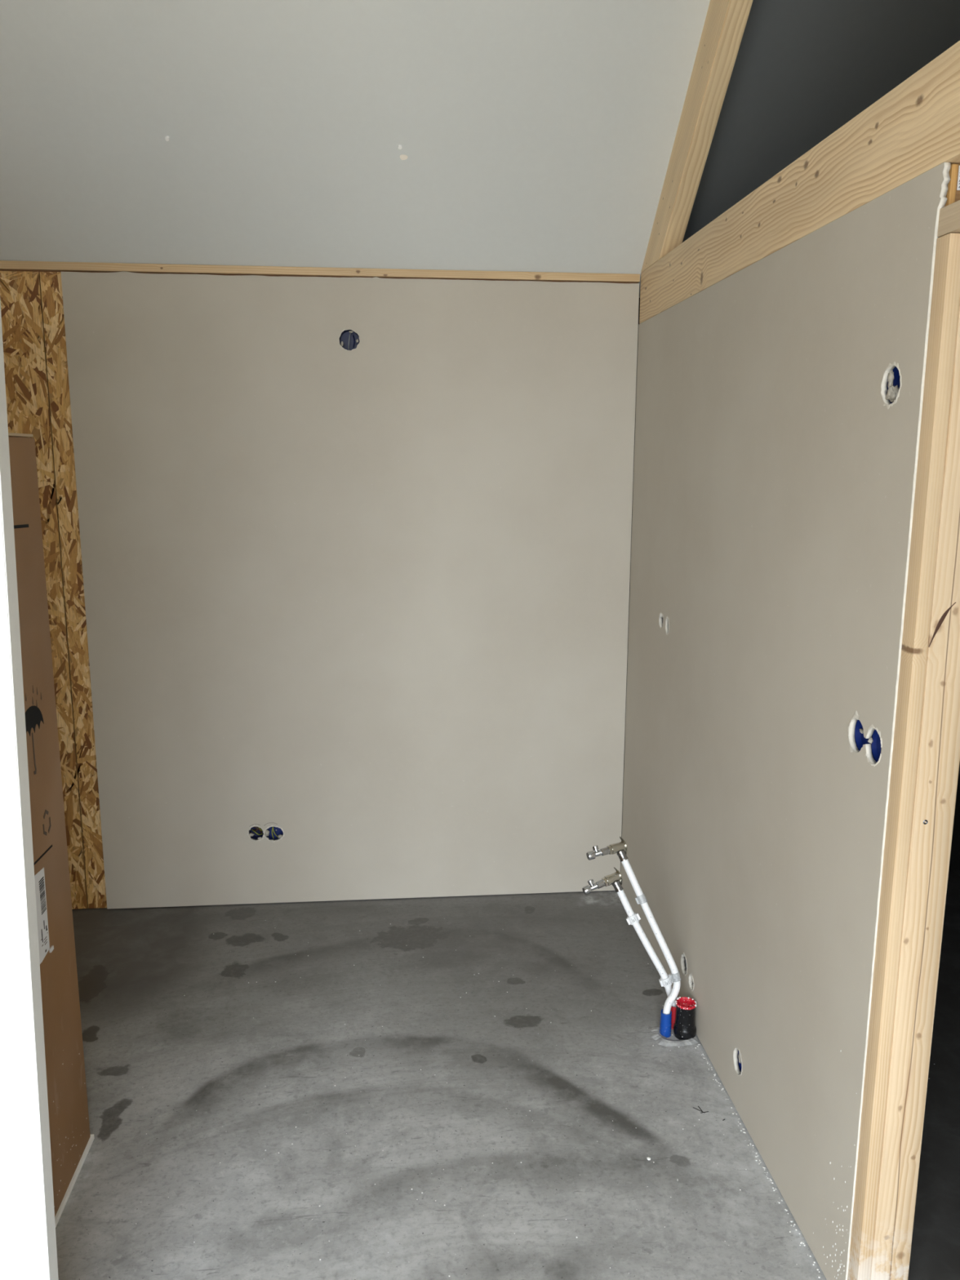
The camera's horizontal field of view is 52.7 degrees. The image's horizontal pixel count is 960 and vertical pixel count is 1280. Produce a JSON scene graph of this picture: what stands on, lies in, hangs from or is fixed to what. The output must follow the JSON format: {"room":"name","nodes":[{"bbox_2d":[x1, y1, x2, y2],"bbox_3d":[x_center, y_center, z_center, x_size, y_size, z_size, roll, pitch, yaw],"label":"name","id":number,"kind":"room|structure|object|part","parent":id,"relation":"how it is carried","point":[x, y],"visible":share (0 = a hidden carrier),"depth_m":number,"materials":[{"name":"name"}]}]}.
{"room":"construction site","nodes":[
{"label":"construction site","id":0,"kind":"room"},
{"bbox_2d":[0,0,710,297],"bbox_3d":[-0.700,-2.237,1.614,2.830,2.819,3.050,-1,11,-5],"label":"ceiling","id":1,"kind":"structure","parent":0,"point":[515,135],"depth_m":2.82,"materials":[{"name":"white paint"}]},
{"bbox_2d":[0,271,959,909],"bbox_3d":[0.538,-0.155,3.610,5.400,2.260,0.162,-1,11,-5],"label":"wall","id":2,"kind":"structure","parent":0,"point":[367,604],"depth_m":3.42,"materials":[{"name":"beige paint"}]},
{"bbox_2d":[248,826,263,839],"bbox_3d":[-0.827,0.708,3.589,0.065,0.065,0.048,-1,11,-5],"label":"electrical box","id":3,"kind":"object","parent":2,"relation":"attached to","point":[255,833],"visible":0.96,"depth_m":3.60,"materials":[{"name":"blue plastic"}]},
{"bbox_2d":[264,826,283,839],"bbox_3d":[-0.762,0.710,3.595,0.073,0.073,0.050,-1,11,-5],"label":"electrical box","id":4,"kind":"object","parent":2,"relation":"attached to","point":[273,833],"visible":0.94,"depth_m":3.62,"materials":[{"name":"blue plastic"}]},
{"bbox_2d":[0,260,639,283],"bbox_3d":[-0.757,-1.227,3.219,2.619,0.025,0.034,-1,11,-5],"label":"trim","id":5,"kind":"structure","parent":2,"relation":"attached to","point":[4,264],"depth_m":3.22,"materials":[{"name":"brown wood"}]},
{"bbox_2d":[339,329,359,350],"bbox_3d":[-0.444,-1.019,3.299,0.073,0.073,0.045,-1,11,-5],"label":"electrical box","id":6,"kind":"object","parent":2,"relation":"attached to","point":[348,339],"visible":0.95,"depth_m":3.32,"materials":[{"name":"blue plastic"}]},
{"bbox_2d":[55,870,959,1279],"bbox_3d":[0.709,1.411,1.395,5.500,0.007,5.110,-1,11,-5],"label":"floor","id":7,"kind":"structure","parent":0,"point":[148,1068],"depth_m":2.49,"materials":[{"name":"concrete"}]},
{"bbox_2d":[0,301,58,1279],"bbox_3d":[-1.082,0.234,1.408,0.867,2.298,0.040,-1,11,-5],"label":"panel","id":8,"kind":"object","parent":7,"relation":"on","point":[28,1237],"visible":1,"depth_m":1.48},
{"bbox_2d":[54,1133,94,1226],"bbox_3d":[-1.239,1.286,2.003,0.654,0.012,0.702,-1,11,-5],"label":"board offcut","id":9,"kind":"object","parent":7,"relation":"on","point":[82,1161],"visible":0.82,"depth_m":2.23,"materials":[{"name":"white wood"}]},
{"bbox_2d":[8,432,90,1217],"bbox_3d":[-1.232,0.455,1.851,0.642,1.677,0.672,-1,11,-5],"label":"carton","id":10,"kind":"object","parent":9,"relation":"on","point":[67,1096],"visible":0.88,"depth_m":2.10,"materials":[{"name":"beige cardboard"}]},
{"bbox_2d":[13,524,28,528],"bbox_3d":[-0.933,-0.231,1.969,0.001,0.010,0.083,-1,11,-5],"label":"print","id":11,"kind":"object","parent":10,"relation":"attached to","point":[15,526],"depth_m":1.97,"materials":[{"name":"black"}]},
{"bbox_2d":[24,705,44,736],"bbox_3d":[-0.931,0.168,2.011,0.001,0.060,0.136,-1,11,-5],"label":"print","id":12,"kind":"object","parent":10,"relation":"attached to","point":[34,714],"depth_m":2.03,"materials":[{"name":"black"}]},
{"bbox_2d":[31,733,36,774],"bbox_3d":[-0.931,0.238,2.022,0.001,0.090,0.016,-1,11,-5],"label":"print","id":13,"kind":"object","parent":10,"relation":"attached to","point":[33,735],"depth_m":2.02,"materials":[{"name":"brown cardboard"}]},
{"bbox_2d":[33,844,52,865],"bbox_3d":[-0.926,0.468,2.002,0.001,0.014,0.247,-1,11,-5],"label":"print","id":14,"kind":"object","parent":10,"relation":"on","point":[43,852],"depth_m":2.06,"materials":[{"name":"black cardboard"}]},
{"bbox_2d":[43,809,48,818],"bbox_3d":[-0.935,0.373,2.088,0.001,0.017,0.032,-1,11,-5],"label":"print","id":15,"kind":"object","parent":10,"relation":"attached to","point":[46,812],"depth_m":2.09,"materials":[{"name":"brown cardboard"}]},
{"bbox_2d":[48,816,51,832],"bbox_3d":[-0.937,0.402,2.108,0.001,0.032,0.018,-1,11,-5],"label":"print","id":16,"kind":"object","parent":10,"relation":"on","point":[49,817],"depth_m":2.11,"materials":[{"name":"brown cardboard"}]},
{"bbox_2d":[135,920,934,1278],"bbox_3d":[0.289,1.165,2.701,2.384,0.002,1.810,-1,11,-5],"label":"plaster grit","id":17,"kind":"object","parent":7,"relation":"on","point":[714,1074],"visible":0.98,"depth_m":2.30,"materials":[{"name":"white"}]},
{"bbox_2d":[582,866,675,1007],"bbox_3d":[0.449,0.897,2.874,0.292,0.437,0.086,3,11,15],"label":"pipe","id":18,"kind":"object","parent":7,"relation":"on","point":[615,878],"visible":0.82,"depth_m":2.85,"materials":[{"name":"white plastic"},{"name":"nickel brass"},{"name":"chrome"}]},
{"bbox_2d":[587,879,594,885],"bbox_3d":[0.328,0.717,2.857,0.021,0.026,0.020,-1,11,-5],"label":"outlet","id":19,"kind":"object","parent":18,"relation":"attached to","point":[590,882],"depth_m":2.85,"materials":[{"name":"silver metal"}]},
{"bbox_3d":[0.412,0.701,2.875,0.019,0.052,0.034,-6,12,-30],"label":"wall plate","id":20,"kind":"part","parent":18,"relation":"part of","materials":[{"name":"silver metal"}]},
{"bbox_2d":[586,836,680,1014],"bbox_3d":[0.455,0.851,2.848,0.287,0.526,0.103,5,12,26],"label":"pipe","id":21,"kind":"object","parent":7,"relation":"on","point":[620,848],"visible":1,"depth_m":2.82,"materials":[{"name":"white plastic"},{"name":"nickel brass"},{"name":"chrome"}]},
{"bbox_2d":[592,844,599,851],"bbox_3d":[0.339,0.614,2.839,0.019,0.026,0.021,-1,11,-5],"label":"outlet","id":22,"kind":"object","parent":21,"relation":"attached to","point":[595,848],"depth_m":2.83,"materials":[{"name":"silver metal"}]},
{"bbox_3d":[0.425,0.608,2.859,0.014,0.052,0.034,-6,12,-28],"label":"wall plate","id":23,"kind":"part","parent":21,"relation":"part of","materials":[{"name":"silver metal"}]},
{"bbox_2d":[659,1008,671,1037],"bbox_3d":[0.538,1.115,2.810,0.034,0.082,0.034,-1,11,-5],"label":"conduit sleeve","id":24,"kind":"object","parent":7,"relation":"on","point":[665,1023],"visible":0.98,"depth_m":2.80,"materials":[{"name":"blue plastic"}]},
{"bbox_2d":[670,1006,675,1029],"bbox_3d":[0.570,1.109,2.849,0.032,0.080,0.032,-1,11,-5],"label":"conduit sleeve","id":25,"kind":"object","parent":7,"relation":"on","point":[673,1010],"visible":0.23,"depth_m":2.83,"materials":[{"name":"red plastic"}]},
{"bbox_2d":[673,996,696,1039],"bbox_3d":[0.594,1.099,2.804,0.066,0.117,0.065,-1,11,-5],"label":"drain pipe","id":26,"kind":"object","parent":7,"relation":"on","point":[684,1027],"visible":1,"depth_m":2.78,"materials":[{"name":"black plastic"}]},
{"bbox_2d":[847,232,959,1279],"bbox_3d":[0.771,0.343,1.704,0.101,1.988,0.042,-1,11,-5],"label":"post","id":27,"kind":"object","parent":7,"relation":"on","point":[926,753],"visible":1,"depth_m":1.68,"materials":[{"name":"brown wood"}]},
{"bbox_2d":[937,200,959,237],"bbox_3d":[0.792,-0.616,1.307,0.096,0.043,0.466,-1,11,-5],"label":"plate","id":28,"kind":"object","parent":27,"relation":"on","point":[949,215],"visible":1,"depth_m":1.50,"materials":[{"name":"brown wood"}]},
{"bbox_2d":[944,164,959,206],"bbox_3d":[0.764,-0.738,1.658,0.085,0.064,0.287,-1,11,-5],"label":"block","id":29,"kind":"object","parent":28,"relation":"on","point":[953,195],"visible":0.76,"depth_m":1.52,"materials":[{"name":"brown wood"}]},
{"bbox_2d":[620,162,951,1279],"bbox_3d":[0.685,0.114,2.626,0.114,2.099,1.892,-1,11,-5],"label":"wall","id":30,"kind":"structure","parent":0,"point":[775,470],"depth_m":2.16,"materials":[{"name":"beige paint"}]},
{"bbox_2d":[737,1049,741,1071],"bbox_3d":[0.676,1.074,2.473,0.018,0.071,0.071,-1,11,-5],"label":"electrical box","id":31,"kind":"object","parent":30,"relation":"attached to","point":[739,1055],"visible":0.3,"depth_m":2.49,"materials":[{"name":"blue plastic"}]},
{"bbox_2d":[854,720,872,751],"bbox_3d":[0.724,0.178,1.816,0.012,0.070,0.070,-1,11,-5],"label":"electrical box","id":32,"kind":"object","parent":30,"relation":"attached to","point":[860,740],"visible":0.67,"depth_m":1.84,"materials":[{"name":"blue plastic"}]},
{"bbox_2d":[867,729,881,762],"bbox_3d":[0.724,0.191,1.752,0.021,0.070,0.070,-1,11,-5],"label":"electrical box","id":33,"kind":"object","parent":30,"relation":"attached to","point":[875,742],"visible":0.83,"depth_m":1.78,"materials":[{"name":"blue plastic"}]},
{"bbox_2d":[885,366,900,403],"bbox_3d":[0.726,-0.441,1.676,0.026,0.073,0.073,-1,11,-5],"label":"electrical box","id":34,"kind":"object","parent":30,"relation":"attached to","point":[894,384],"visible":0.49,"depth_m":1.69,"materials":[{"name":"blue plastic"}]},
{"bbox_2d":[682,0,959,242],"bbox_3d":[2.039,-2.273,1.863,2.670,2.819,3.050,-1,11,-5],"label":"ceiling","id":35,"kind":"structure","parent":0,"point":[802,70],"depth_m":2.76,"materials":[{"name":"grey paint"}]},
{"bbox_3d":[0.917,0.591,0.109,0.096,2.099,2.340,-1,11,-5],"label":"wall","id":36,"kind":"structure","parent":0,"visible":0},
{"bbox_2d":[639,40,959,324],"bbox_3d":[0.813,-0.742,1.047,0.098,0.168,4.689,-1,11,-5],"label":"ceiling beam","id":37,"kind":"structure","parent":36,"relation":"on","point":[913,129],"depth_m":1.89,"materials":[{"name":"brown wood"}]},
{"bbox_2d":[640,0,753,272],"bbox_3d":[0.703,-2.147,1.838,0.060,2.297,2.599,-1,11,-5],"label":"rafter","id":38,"kind":"object","parent":37,"relation":"on","point":[726,20],"visible":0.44,"depth_m":2.73,"materials":[{"name":"brown wood"}]}
]}

